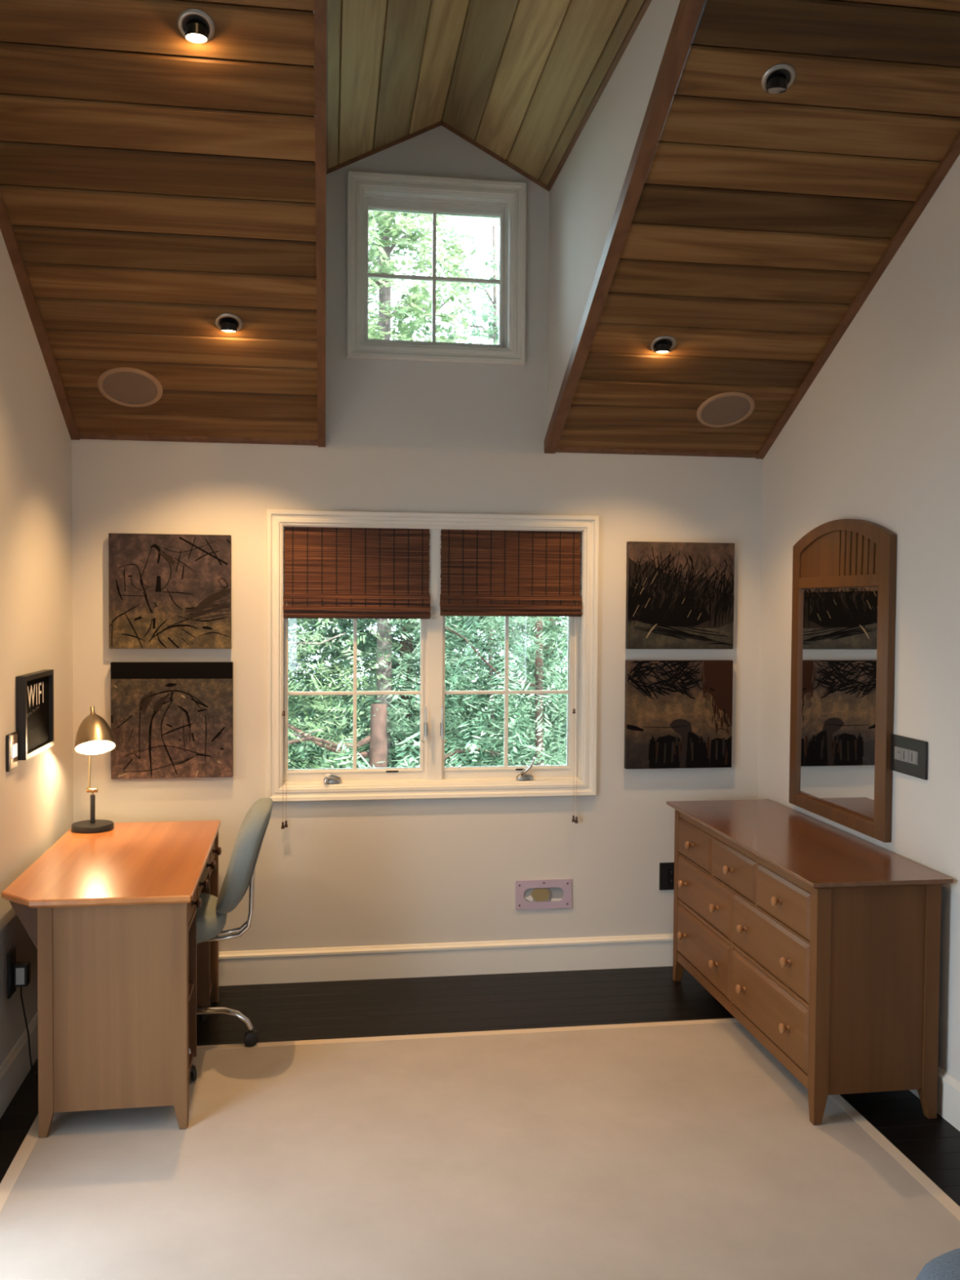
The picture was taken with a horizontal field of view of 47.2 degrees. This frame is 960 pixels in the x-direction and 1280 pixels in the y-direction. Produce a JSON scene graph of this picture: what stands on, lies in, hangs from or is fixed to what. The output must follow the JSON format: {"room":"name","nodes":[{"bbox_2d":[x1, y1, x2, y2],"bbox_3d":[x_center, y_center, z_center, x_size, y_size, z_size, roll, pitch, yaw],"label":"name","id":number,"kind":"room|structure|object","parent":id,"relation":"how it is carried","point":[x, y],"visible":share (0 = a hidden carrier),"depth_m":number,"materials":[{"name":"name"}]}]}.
{"room":"bedroom","nodes":[
{"label":"bedroom","id":0,"kind":"room"},
{"bbox_2d":[0,229,73,1066],"bbox_3d":[-1.239,-0.802,0.777,0.160,4.933,8.279,0,2,-9],"label":"wall","id":1,"kind":"structure","parent":0,"point":[37,795],"depth_m":4.00,"materials":[{"name":"white paint"}]},
{"bbox_2d":[5,731,17,772],"bbox_3d":[-1.605,0.383,3.775,0.014,0.125,0.105,0,2,-9],"label":"light switch","id":2,"kind":"object","parent":1,"relation":"attached to","point":[11,753],"visible":1,"depth_m":3.75,"materials":[{"name":"black"}]},
{"bbox_2d":[7,946,16,999],"bbox_3d":[-1.611,1.144,3.784,0.008,0.155,0.085,0,2,-9],"label":"wall outlet","id":3,"kind":"object","parent":1,"relation":"attached to","point":[11,956],"visible":0.98,"depth_m":3.76,"materials":[{"name":"black"}]},
{"bbox_2d":[0,1012,37,1118],"bbox_3d":[-1.613,1.491,3.822,0.020,0.149,1.938,0,2,-9],"label":"baseboard","id":4,"kind":"structure","parent":1,"relation":"attached to","point":[15,1067],"depth_m":3.82,"materials":[{"name":"white paint"}]},
{"bbox_2d":[13,961,38,1075],"bbox_3d":[-1.595,1.339,3.874,0.047,0.442,0.158,0,2,-6],"label":"power adapter","id":5,"kind":"object","parent":1,"relation":"attached to","point":[21,970],"visible":0.98,"depth_m":3.79,"materials":[{"name":"black plastic"}]},
{"bbox_2d":[16,669,53,759],"bbox_3d":[-1.638,0.268,4.057,0.032,0.294,0.420,0,2,-9],"label":"framed sign","id":6,"kind":"object","parent":1,"relation":"attached to","point":[35,690],"visible":1,"depth_m":4.03,"materials":[{"name":"black"}]},
{"bbox_2d":[0,190,79,439],"bbox_3d":[-1.518,-1.554,3.292,0.036,1.485,2.878,0,2,-9],"label":"trim","id":7,"kind":"structure","parent":1,"relation":"attached to","point":[6,226],"depth_m":4.03,"materials":[{"name":"brown wood"}]},
{"bbox_2d":[0,0,317,439],"bbox_3d":[-1.109,-1.579,3.442,1.211,1.640,3.107,0,2,-9],"label":"ceiling","id":8,"kind":"structure","parent":0,"point":[157,184],"depth_m":3.59,"materials":[{"name":"brown wood"}]},
{"bbox_2d":[97,367,162,407],"bbox_3d":[-1.413,-1.020,4.445,0.252,0.118,0.226,0,2,-9],"label":"ceiling speaker","id":9,"kind":"object","parent":8,"relation":"attached to","point":[124,386],"visible":1,"depth_m":4.43,"materials":[{"name":"brown"}]},
{"bbox_2d":[102,371,157,404],"bbox_3d":[-1.413,-1.019,4.444,0.214,0.100,0.192,0,2,-9],"label":"grille","id":10,"kind":"object","parent":9,"relation":"attached to","point":[118,387],"depth_m":4.44,"materials":[{"name":"brown metal"}]},
{"bbox_2d":[177,8,214,43],"bbox_3d":[-0.788,-1.701,3.052,0.102,0.055,0.092,0,2,-9],"label":"recessed light","id":11,"kind":"object","parent":8,"relation":"in","point":[197,26],"visible":1,"depth_m":3.04,"materials":[{"name":"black metal"}]},
{"bbox_2d":[214,313,242,332],"bbox_3d":[-0.945,-1.189,4.138,0.102,0.057,0.092,0,2,-9],"label":"recessed light","id":12,"kind":"object","parent":8,"relation":"in","point":[226,322],"visible":1,"depth_m":4.12,"materials":[{"name":"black metal"}]},
{"bbox_2d":[71,125,762,951],"bbox_3d":[-0.226,-0.396,5.051,3.443,3.860,0.160,0,2,-9],"label":"wall","id":13,"kind":"structure","parent":0,"point":[402,435],"depth_m":4.97,"materials":[{"name":"white paint"}]},
{"bbox_2d":[108,533,231,648],"bbox_3d":[-1.345,-0.211,4.786,0.514,0.497,0.035,0,2,-9],"label":"painting","id":14,"kind":"object","parent":13,"relation":"attached to","point":[166,591],"visible":1,"depth_m":4.77,"materials":[{"name":"black paint"}]},
{"bbox_2d":[110,662,233,778],"bbox_3d":[-1.342,0.349,4.805,0.514,0.506,0.035,0,2,-9],"label":"painting","id":15,"kind":"object","parent":13,"relation":"attached to","point":[169,719],"visible":1,"depth_m":4.79,"materials":[{"name":"black paint"}]},
{"bbox_2d":[79,432,317,445],"bbox_3d":[-1.217,-0.883,4.789,1.011,0.041,0.030,0,2,-9],"label":"trim","id":16,"kind":"structure","parent":13,"relation":"attached to","point":[82,436],"depth_m":4.78,"materials":[{"name":"brown wood"}]},
{"bbox_2d":[325,120,441,174],"bbox_3d":[-0.424,-2.190,4.873,0.510,0.279,0.016,0,2,-9],"label":"trim","id":17,"kind":"structure","parent":13,"relation":"attached to","point":[408,136],"depth_m":4.87,"materials":[{"name":"brown wood"}]},
{"bbox_2d":[266,509,599,801],"bbox_3d":[-0.213,0.070,5.059,1.504,1.294,0.198,0,2,-9],"label":"window","id":18,"kind":"structure","parent":13,"relation":"in","point":[432,780],"depth_m":5.01,"materials":[{"name":"white paint"}]},
{"bbox_2d":[280,526,431,828],"bbox_3d":[-0.552,0.167,4.925,0.664,1.341,0.058,0,2,-9],"label":"roman shade","id":19,"kind":"object","parent":18,"relation":"attached to","point":[330,572],"visible":1,"depth_m":4.93,"materials":[{"name":"brown wood"}]},
{"bbox_2d":[439,528,582,823],"bbox_3d":[0.143,0.171,5.030,0.659,1.347,0.058,0,2,-9],"label":"roman shade","id":20,"kind":"object","parent":18,"relation":"attached to","point":[484,572],"visible":1,"depth_m":5.04,"materials":[{"name":"brown wood"}]},
{"bbox_2d":[346,170,526,364],"bbox_3d":[-0.203,-1.661,5.004,0.803,0.812,0.198,0,2,-9],"label":"window","id":21,"kind":"structure","parent":13,"relation":"in","point":[504,201],"depth_m":4.95,"materials":[{"name":"white paint"}]},
{"bbox_2d":[218,933,673,986],"bbox_3d":[-0.225,1.462,5.022,3.123,0.149,0.020,0,2,-9],"label":"baseboard","id":22,"kind":"structure","parent":13,"relation":"attached to","point":[558,954],"depth_m":5.02,"materials":[{"name":"white paint"}]},
{"bbox_2d":[441,117,549,191],"bbox_3d":[0.073,-2.182,4.948,0.496,0.292,0.016,0,2,-9],"label":"trim","id":23,"kind":"structure","parent":13,"relation":"attached to","point":[445,125],"depth_m":4.95,"materials":[{"name":"brown wood"}]},
{"bbox_2d":[515,878,571,910],"bbox_3d":[0.295,1.178,5.096,0.264,0.135,0.008,0,2,-9],"label":"cable plate","id":24,"kind":"object","parent":13,"relation":"attached to","point":[549,892],"visible":1,"depth_m":5.09,"materials":[{"name":"purple plastic"}]},
{"bbox_2d":[555,446,757,457],"bbox_3d":[0.820,-0.879,5.097,0.971,0.041,0.030,0,2,-9],"label":"trim","id":25,"kind":"structure","parent":13,"relation":"attached to","point":[559,449],"depth_m":5.09,"materials":[{"name":"brown wood"}]},
{"bbox_2d":[658,862,674,889],"bbox_3d":[0.911,1.113,5.186,0.134,0.129,0.011,0,2,-9],"label":"wall outlet","id":26,"kind":"object","parent":13,"relation":"attached to","point":[666,869],"visible":0.52,"depth_m":5.18,"materials":[{"name":"black plastic"}]},
{"bbox_2d":[666,867,674,884],"bbox_3d":[0.912,1.114,5.183,0.060,0.080,0.002,0,2,-9],"label":"socket","id":27,"kind":"object","parent":26,"relation":"attached to","point":[670,871],"depth_m":5.18,"materials":[{"name":"black plastic"}]},
{"bbox_2d":[624,660,733,768],"bbox_3d":[0.930,0.347,5.147,0.512,0.504,0.035,0,2,-9],"label":"painting","id":28,"kind":"object","parent":13,"relation":"attached to","point":[678,713],"visible":1,"depth_m":5.13,"materials":[{"name":"black paint"}]},
{"bbox_2d":[625,541,734,648],"bbox_3d":[0.934,-0.206,5.130,0.512,0.497,0.036,0,2,-9],"label":"painting","id":29,"kind":"object","parent":13,"relation":"attached to","point":[680,595],"visible":1,"depth_m":5.11,"materials":[{"name":"black paint"}]},
{"bbox_2d":[0,966,959,1206],"bbox_3d":[0.367,1.696,1.103,3.443,0.060,8.279,0,2,-9],"label":"floor","id":30,"kind":"structure","parent":0,"point":[377,1007],"depth_m":4.58,"materials":[{"name":"black wood"}]},
{"bbox_2d":[0,1017,959,1279],"bbox_3d":[0.065,1.613,2.602,2.712,0.005,3.518,0,2,-9],"label":"rug","id":31,"kind":"object","parent":30,"relation":"on","point":[683,1149],"visible":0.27,"depth_m":3.28,"materials":[{"name":"beige carpet"}]},
{"bbox_2d":[0,820,221,1137],"bbox_3d":[-1.305,1.174,4.062,0.612,0.770,1.228,0,2,-9],"label":"desk","id":32,"kind":"object","parent":31,"relation":"on","point":[110,917],"visible":0.98,"depth_m":3.51,"materials":[{"name":"orange wood"}]},
{"bbox_2d":[71,706,115,833],"bbox_3d":[-1.565,0.522,4.452,0.165,0.504,0.224,0,2,-25],"label":"desk lamp","id":33,"kind":"object","parent":32,"relation":"on","point":[95,735],"visible":1,"depth_m":4.43,"materials":[{"name":"gold"}]},
{"bbox_2d":[188,982,193,1002],"bbox_3d":[-1.196,1.230,3.696,0.418,0.015,0.363,0,2,-9],"label":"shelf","id":34,"kind":"object","parent":32,"relation":"attached to","point":[190,984],"depth_m":3.85,"materials":[{"name":"brown wood"}]},
{"bbox_2d":[188,1052,194,1075],"bbox_3d":[-1.198,1.481,3.704,0.418,0.018,0.363,0,2,-9],"label":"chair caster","id":35,"kind":"object","parent":32,"relation":"attached to","point":[191,1055],"depth_m":3.85,"materials":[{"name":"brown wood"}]},
{"bbox_2d":[209,980,213,995],"bbox_3d":[-1.321,1.454,4.522,0.418,0.018,0.251,0,2,-9],"label":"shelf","id":36,"kind":"object","parent":32,"relation":"attached to","point":[211,981],"depth_m":4.60,"materials":[{"name":"brown wood"}]},
{"bbox_2d":[188,797,272,1080],"bbox_3d":[-1.121,1.081,4.155,0.662,0.942,0.631,0,2,-9],"label":"desk chair","id":37,"kind":"object","parent":31,"relation":"on","point":[211,917],"visible":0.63,"depth_m":4.03,"materials":[{"name":"grey fabric"}]},
{"bbox_2d":[915,1248,959,1279],"bbox_3d":[1.083,1.405,1.981,0.534,0.465,0.534,0,2,-9],"label":"pouf","id":38,"kind":"object","parent":31,"relation":"on","point":[946,1266],"visible":1,"depth_m":2.10,"materials":[{"name":"blue fabric"}]},
{"bbox_2d":[666,799,953,1124],"bbox_3d":[1.194,1.163,4.318,0.496,0.810,1.491,0,2,-9],"label":"dresser","id":39,"kind":"object","parent":30,"relation":"on","point":[822,940],"visible":1,"depth_m":3.68,"materials":[{"name":"brown wood"}]},
{"bbox_2d":[328,0,644,185],"bbox_3d":[-0.039,-2.176,3.498,1.158,0.383,3.169,0,2,-9],"label":"ceiling","id":40,"kind":"structure","parent":0,"point":[517,78],"depth_m":4.16,"materials":[{"name":"brown wood"}]},
{"bbox_2d":[547,0,679,427],"bbox_3d":[0.488,-1.440,3.834,0.026,1.202,2.391,0,2,-8],"label":"wall","id":41,"kind":"structure","parent":0,"point":[584,195],"depth_m":4.18,"materials":[{"name":"white paint"}]},
{"bbox_2d":[546,0,652,190],"bbox_3d":[0.465,-2.018,3.874,0.016,0.036,2.234,0,2,-8],"label":"trim","id":42,"kind":"structure","parent":41,"relation":"attached to","point":[646,3],"depth_m":3.99,"materials":[{"name":"brown wood"}]},
{"bbox_2d":[543,0,704,453],"bbox_3d":[0.523,-1.554,3.603,0.050,1.496,2.884,0,2,-8],"label":"trim","id":43,"kind":"structure","parent":41,"relation":"attached to","point":[688,12],"depth_m":3.70,"materials":[{"name":"brown wood"}]},
{"bbox_2d":[557,0,959,452],"bbox_3d":[1.120,-1.575,3.779,1.167,1.640,3.107,0,2,-9],"label":"ceiling","id":44,"kind":"structure","parent":0,"point":[760,217],"depth_m":3.77,"materials":[{"name":"brown wood"}]},
{"bbox_2d":[650,335,675,353],"bbox_3d":[0.734,-1.180,4.404,0.102,0.056,0.092,0,2,-9],"label":"recessed light","id":45,"kind":"object","parent":44,"relation":"in","point":[664,344],"visible":1,"depth_m":4.39,"materials":[{"name":"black metal"}]},
{"bbox_2d":[696,391,755,427],"bbox_3d":[1.079,-1.010,4.831,0.252,0.118,0.226,0,2,-9],"label":"ceiling speaker","id":46,"kind":"object","parent":44,"relation":"attached to","point":[726,409],"visible":1,"depth_m":4.82,"materials":[{"name":"brown"}]},
{"bbox_2d":[701,395,750,425],"bbox_3d":[1.079,-1.010,4.831,0.214,0.100,0.192,0,2,-9],"label":"grille","id":47,"kind":"object","parent":46,"relation":"attached to","point":[716,410],"depth_m":4.83,"materials":[{"name":"brown metal"}]},
{"bbox_2d":[760,63,795,93],"bbox_3d":[0.901,-1.690,3.321,0.102,0.058,0.092,0,2,-9],"label":"recessed light","id":48,"kind":"object","parent":44,"relation":"in","point":[779,77],"visible":1,"depth_m":3.31,"materials":[{"name":"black metal"}]},
{"bbox_2d":[757,154,959,1081],"bbox_3d":[2.007,-0.796,1.268,0.160,4.933,8.279,0,2,-9],"label":"wall","id":49,"kind":"structure","parent":0,"point":[874,437],"depth_m":3.91,"materials":[{"name":"white paint"}]},
{"bbox_2d":[788,519,897,842],"bbox_3d":[1.434,0.124,4.405,0.028,1.208,0.817,0,2,-9],"label":"wall mirror","id":50,"kind":"object","parent":49,"relation":"attached to","point":[844,571],"visible":1,"depth_m":4.34,"materials":[{"name":"brown wood"}]},
{"bbox_2d":[755,133,959,458],"bbox_3d":[1.534,-1.548,3.754,0.036,1.485,2.878,0,2,-9],"label":"trim","id":51,"kind":"structure","parent":49,"relation":"attached to","point":[944,166],"depth_m":4.16,"materials":[{"name":"brown wood"}]},
{"bbox_2d":[890,733,928,779],"bbox_3d":[1.520,0.411,3.885,0.013,0.133,0.242,0,2,-9],"label":"switch plate","id":52,"kind":"object","parent":49,"relation":"attached to","point":[908,756],"visible":1,"depth_m":3.88,"materials":[{"name":"black"}]},
{"bbox_2d":[909,1066,959,1131],"bbox_3d":[1.903,1.595,1.321,0.020,0.149,7.938,0,2,-9],"label":"baseboard","id":53,"kind":"structure","parent":49,"relation":"attached to","point":[948,1086],"depth_m":3.63,"materials":[{"name":"white paint"}]},
{"bbox_3d":[-0.537,-1.447,3.670,0.053,1.211,2.409,0,2,-9],"label":"wall","id":54,"kind":"structure","parent":0,"visible":0},
{"bbox_2d":[314,0,326,447],"bbox_3d":[-0.499,-1.556,3.448,0.034,1.496,2.884,0,2,-8],"label":"trim","id":55,"kind":"structure","parent":54,"relation":"attached to","point":[320,6],"depth_m":3.57,"materials":[{"name":"brown wood"}]},
{"bbox_2d":[326,0,328,172],"bbox_3d":[-0.523,-2.030,3.725,0.016,0.035,2.234,0,2,-8],"label":"trim","id":56,"kind":"structure","parent":54,"relation":"attached to","point":[326,0],"depth_m":4.03,"materials":[{"name":"brown wood"}]},
{"label":"outside","id":57,"kind":"structure","parent":0,"visible":0},
{"bbox_2d":[288,694,567,768],"bbox_3d":[-2.953,3.927,32.874,64.000,0.200,54.400,0,2,-9],"label":"ground","id":58,"kind":"structure","parent":57,"point":[447,695],"depth_m":49.35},
{"bbox_2d":[288,618,399,768],"bbox_3d":[-3.179,0.991,12.030,4.819,7.006,4.896,0,2,-9],"label":"tree","id":59,"kind":"object","parent":58,"relation":"on","point":[292,664],"visible":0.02,"depth_m":11.28,"materials":[{"name":"green plant"}]},
{"bbox_2d":[288,618,418,768],"bbox_3d":[-2.033,1.016,8.396,3.100,7.202,3.087,1,2,14],"label":"tree","id":60,"kind":"object","parent":58,"relation":"on","point":[294,735],"visible":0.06,"depth_m":8.31,"materials":[{"name":"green plant"}]},
{"bbox_2d":[288,703,530,768],"bbox_3d":[-0.782,2.552,8.035,2.028,4.178,2.137,-1,2,-41],"label":"tree","id":61,"kind":"object","parent":58,"relation":"on","point":[377,738],"visible":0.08,"depth_m":7.97,"materials":[{"name":"green plant"}]},
{"bbox_2d":[288,616,567,768],"bbox_3d":[-0.698,1.517,10.278,3.462,6.106,3.442,1,2,28],"label":"tree","id":62,"kind":"object","parent":58,"relation":"on","point":[406,646],"visible":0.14,"depth_m":9.68,"materials":[{"name":"green plant"}]},
{"bbox_2d":[368,211,488,767],"bbox_3d":[-0.790,-0.238,8.935,1.709,9.691,1.653,-1,2,-28],"label":"tree","id":63,"kind":"object","parent":58,"relation":"on","point":[381,249],"visible":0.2,"depth_m":8.79,"materials":[{"name":"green plant"}]},
{"bbox_2d":[396,225,498,764],"bbox_3d":[0.106,0.486,9.775,1.736,8.200,1.848,0,2,-9],"label":"tree","id":64,"kind":"object","parent":58,"relation":"on","point":[494,316],"visible":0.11,"depth_m":9.59,"materials":[{"name":"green plant"}]},
{"bbox_2d":[340,616,568,767],"bbox_3d":[0.714,1.004,12.537,4.848,7.010,4.920,0,2,-9],"label":"tree","id":65,"kind":"object","parent":58,"relation":"on","point":[551,620],"visible":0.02,"depth_m":11.76,"materials":[{"name":"green plant"}]},
{"bbox_2d":[373,616,567,767],"bbox_3d":[0.412,1.727,8.615,2.704,5.804,2.736,0,2,-19],"label":"tree","id":66,"kind":"object","parent":58,"relation":"on","point":[540,639],"visible":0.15,"depth_m":8.34,"materials":[{"name":"green plant"}]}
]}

